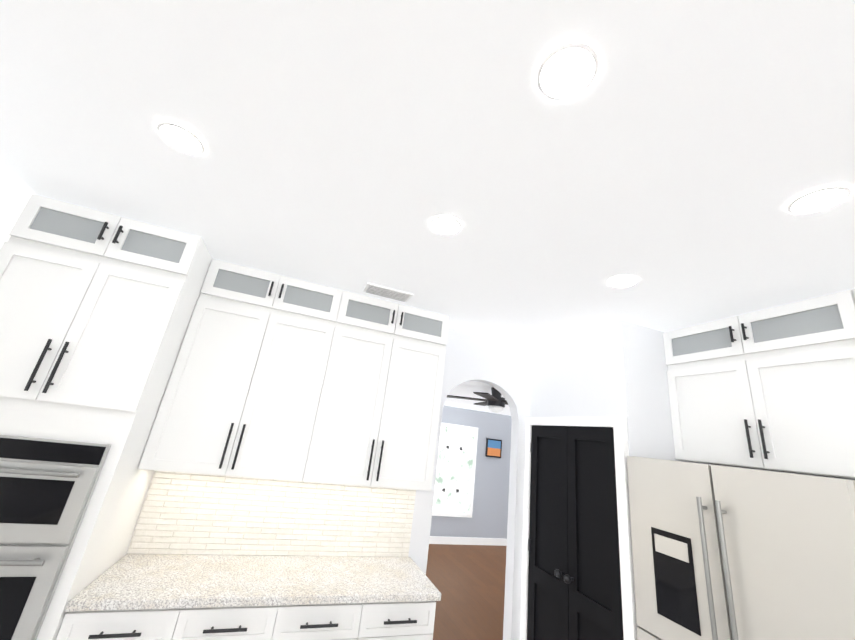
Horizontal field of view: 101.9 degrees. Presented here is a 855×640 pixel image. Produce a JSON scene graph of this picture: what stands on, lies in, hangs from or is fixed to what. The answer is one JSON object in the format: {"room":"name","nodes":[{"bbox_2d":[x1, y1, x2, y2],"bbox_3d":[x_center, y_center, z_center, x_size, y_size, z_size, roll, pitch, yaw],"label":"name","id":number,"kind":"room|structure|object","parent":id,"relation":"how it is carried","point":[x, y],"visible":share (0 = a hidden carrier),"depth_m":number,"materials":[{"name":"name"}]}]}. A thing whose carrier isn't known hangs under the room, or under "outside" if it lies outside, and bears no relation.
{"room":"kitchen","nodes":[
{"label":"kitchen","id":0,"kind":"room"},
{"bbox_2d":[0,0,854,346],"bbox_3d":[1.604,-0.323,1.814,7.390,0.100,11.640,13,-19,-18],"label":"ceiling","id":1,"kind":"structure","parent":0,"point":[676,158],"depth_m":1.27,"materials":[{"name":"white paint"}]},
{"bbox_2d":[157,122,204,154],"bbox_3d":[-0.995,-0.729,1.402,0.163,0.007,0.163,23,-24,-40],"label":"recessed light","id":2,"kind":"object","parent":1,"relation":"in","point":[181,138],"depth_m":1.39,"materials":[{"name":"white plastic"}]},
{"bbox_2d":[363,283,413,301],"bbox_3d":[-0.307,-0.208,2.689,0.360,0.014,0.180,13,-19,-18],"label":"ceiling vent","id":3,"kind":"object","parent":1,"relation":"in","point":[382,291],"visible":1,"depth_m":2.67,"materials":[{"name":"white metal"}]},
{"bbox_2d":[430,216,461,234],"bbox_3d":[0.091,-0.475,1.754,0.163,0.007,0.163,23,-24,-40],"label":"recessed light","id":4,"kind":"object","parent":1,"relation":"in","point":[441,224],"depth_m":1.74,"materials":[{"name":"white plastic"}]},
{"bbox_2d":[537,43,598,99],"bbox_3d":[0.394,-0.696,0.980,0.163,0.007,0.163,23,-24,-40],"label":"recessed light","id":5,"kind":"object","parent":1,"relation":"in","point":[566,70],"depth_m":0.97,"materials":[{"name":"white plastic"}]},
{"bbox_2d":[608,276,638,287],"bbox_3d":[1.175,-0.227,2.085,0.163,0.007,0.163,15,-20,-23],"label":"recessed light","id":6,"kind":"object","parent":1,"relation":"in","point":[621,281],"depth_m":2.08,"materials":[{"name":"white plastic"}]},
{"bbox_2d":[787,186,850,213],"bbox_3d":[1.478,-0.448,1.311,0.163,0.007,0.163,15,-20,-23],"label":"recessed light","id":7,"kind":"object","parent":1,"relation":"in","point":[824,198],"depth_m":1.30,"materials":[{"name":"white plastic"}]},
{"bbox_2d":[426,544,506,639],"bbox_3d":[1.254,2.454,0.884,7.390,0.100,11.640,13,-19,-18],"label":"floor","id":8,"kind":"structure","parent":0,"point":[468,581],"depth_m":4.56,"materials":[{"name":"brown wood"}]},
{"bbox_2d":[0,194,212,639],"bbox_3d":[-2.073,0.799,1.860,0.831,2.846,0.742,13,-19,-18],"label":"tall cabinet","id":9,"kind":"object","parent":8,"relation":"on","point":[97,307],"visible":1,"depth_m":1.81,"materials":[{"name":"white wood"}]},
{"bbox_2d":[56,605,291,639],"bbox_3d":[-1.366,1.939,1.882,0.985,0.880,0.616,13,-19,-18],"label":"base cabinet","id":10,"kind":"object","parent":8,"relation":"on","point":[246,622],"depth_m":1.72,"materials":[{"name":"white wood"}]},
{"bbox_2d":[288,601,435,639],"bbox_3d":[-0.562,2.127,2.142,0.988,0.880,0.616,13,-19,-18],"label":"base cabinet","id":11,"kind":"object","parent":8,"relation":"on","point":[387,621],"depth_m":1.99,"materials":[{"name":"white wood"}]},
{"bbox_2d":[65,554,440,611],"bbox_3d":[-0.896,1.597,2.152,1.872,0.040,0.636,13,-19,-18],"label":"countertop","id":12,"kind":"structure","parent":11,"relation":"on","point":[146,581],"depth_m":2.02,"materials":[{"name":"stone"}]},
{"bbox_2d":[627,456,854,639],"bbox_3d":[1.772,1.744,1.694,0.891,1.870,1.038,13,-19,-18],"label":"refrigerator","id":13,"kind":"object","parent":8,"relation":"on","point":[725,553],"visible":0.98,"depth_m":1.66,"materials":[{"name":"silver metal"}]},
{"bbox_2d":[447,387,507,412],"bbox_3d":[0.814,0.944,4.051,1.207,0.279,1.214,13,-19,-18],"label":"ceiling fan","id":14,"kind":"object","parent":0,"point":[495,402],"visible":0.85,"depth_m":3.96,"materials":[{"name":"black metal"}]},
{"bbox_2d":[126,320,849,639],"bbox_3d":[1.429,1.065,1.349,7.390,2.850,11.640,13,-19,-18],"label":"wall","id":15,"kind":"structure","parent":0,"point":[619,368],"depth_m":3.15,"materials":[{"name":"white paint"}]},
{"bbox_2d":[0,164,34,248],"bbox_3d":[-2.183,0.507,1.032,0.005,2.846,1.006,13,-19,-18],"label":"wall","id":16,"kind":"structure","parent":15,"relation":"attached to","point":[15,194],"depth_m":1.80,"materials":[{"name":"white paint"}]},
{"bbox_2d":[138,259,353,481],"bbox_3d":[-1.211,0.365,2.542,0.985,1.396,0.346,13,-19,-18],"label":"upper cabinet","id":17,"kind":"object","parent":15,"relation":"attached to","point":[277,376],"depth_m":2.36,"materials":[{"name":"white wood"}]},
{"bbox_2d":[127,470,415,556],"bbox_3d":[-0.982,1.408,2.521,1.852,0.523,0.013,13,-19,-18],"label":"backsplash","id":18,"kind":"structure","parent":15,"relation":"attached to","point":[190,513],"depth_m":2.46,"materials":[{"name":"white tile"}]},
{"bbox_2d":[314,293,448,490],"bbox_3d":[-0.408,0.553,2.802,0.988,1.396,0.346,13,-19,-18],"label":"upper cabinet","id":19,"kind":"object","parent":15,"relation":"attached to","point":[382,421],"depth_m":2.64,"materials":[{"name":"white wood"}]},
{"bbox_2d":[432,423,477,517],"bbox_3d":[0.350,2.872,6.723,1.290,1.660,0.031,13,-19,-18],"label":"window","id":20,"kind":"structure","parent":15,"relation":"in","point":[455,479],"depth_m":6.78,"materials":[{"name":"white"}]},
{"bbox_2d":[429,536,506,545],"bbox_3d":[0.261,4.047,6.365,5.000,0.120,0.013,13,-19,-18],"label":"baseboard","id":21,"kind":"structure","parent":15,"relation":"attached to","point":[467,541],"depth_m":6.52,"materials":[{"name":"white wood"}]},
{"bbox_2d":[485,438,501,457],"bbox_3d":[1.376,2.657,7.186,0.360,0.360,0.030,13,-19,-18],"label":"picture","id":22,"kind":"object","parent":15,"relation":"attached to","point":[494,448],"visible":0.93,"depth_m":7.17,"materials":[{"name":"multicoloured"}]},
{"bbox_2d":[527,425,623,639],"bbox_3d":[1.026,1.845,2.574,0.113,2.040,0.944,13,-19,-18],"label":"pantry door","id":23,"kind":"structure","parent":15,"relation":"in","point":[574,583],"depth_m":2.61,"materials":[{"name":"black wood"}]},
{"bbox_2d":[520,416,638,639],"bbox_3d":[1.062,1.821,2.595,0.047,2.125,1.100,13,-19,-18],"label":"door frame","id":24,"kind":"structure","parent":15,"relation":"attached to","point":[618,424],"depth_m":2.40,"materials":[{"name":"white wood"}]},
{"bbox_2d":[663,290,854,479],"bbox_3d":[2.191,0.455,2.223,0.366,0.961,1.049,13,-19,-18],"label":"upper cabinet","id":25,"kind":"object","parent":15,"relation":"attached to","point":[771,389],"depth_m":2.08,"materials":[{"name":"white wood"}]},
{"bbox_2d":[847,289,854,312],"bbox_3d":[2.478,0.432,1.355,0.366,1.396,0.727,13,-19,-18],"label":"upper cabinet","id":26,"kind":"object","parent":15,"relation":"attached to","point":[850,293],"depth_m":1.84,"materials":[{"name":"white wood"}]}
]}

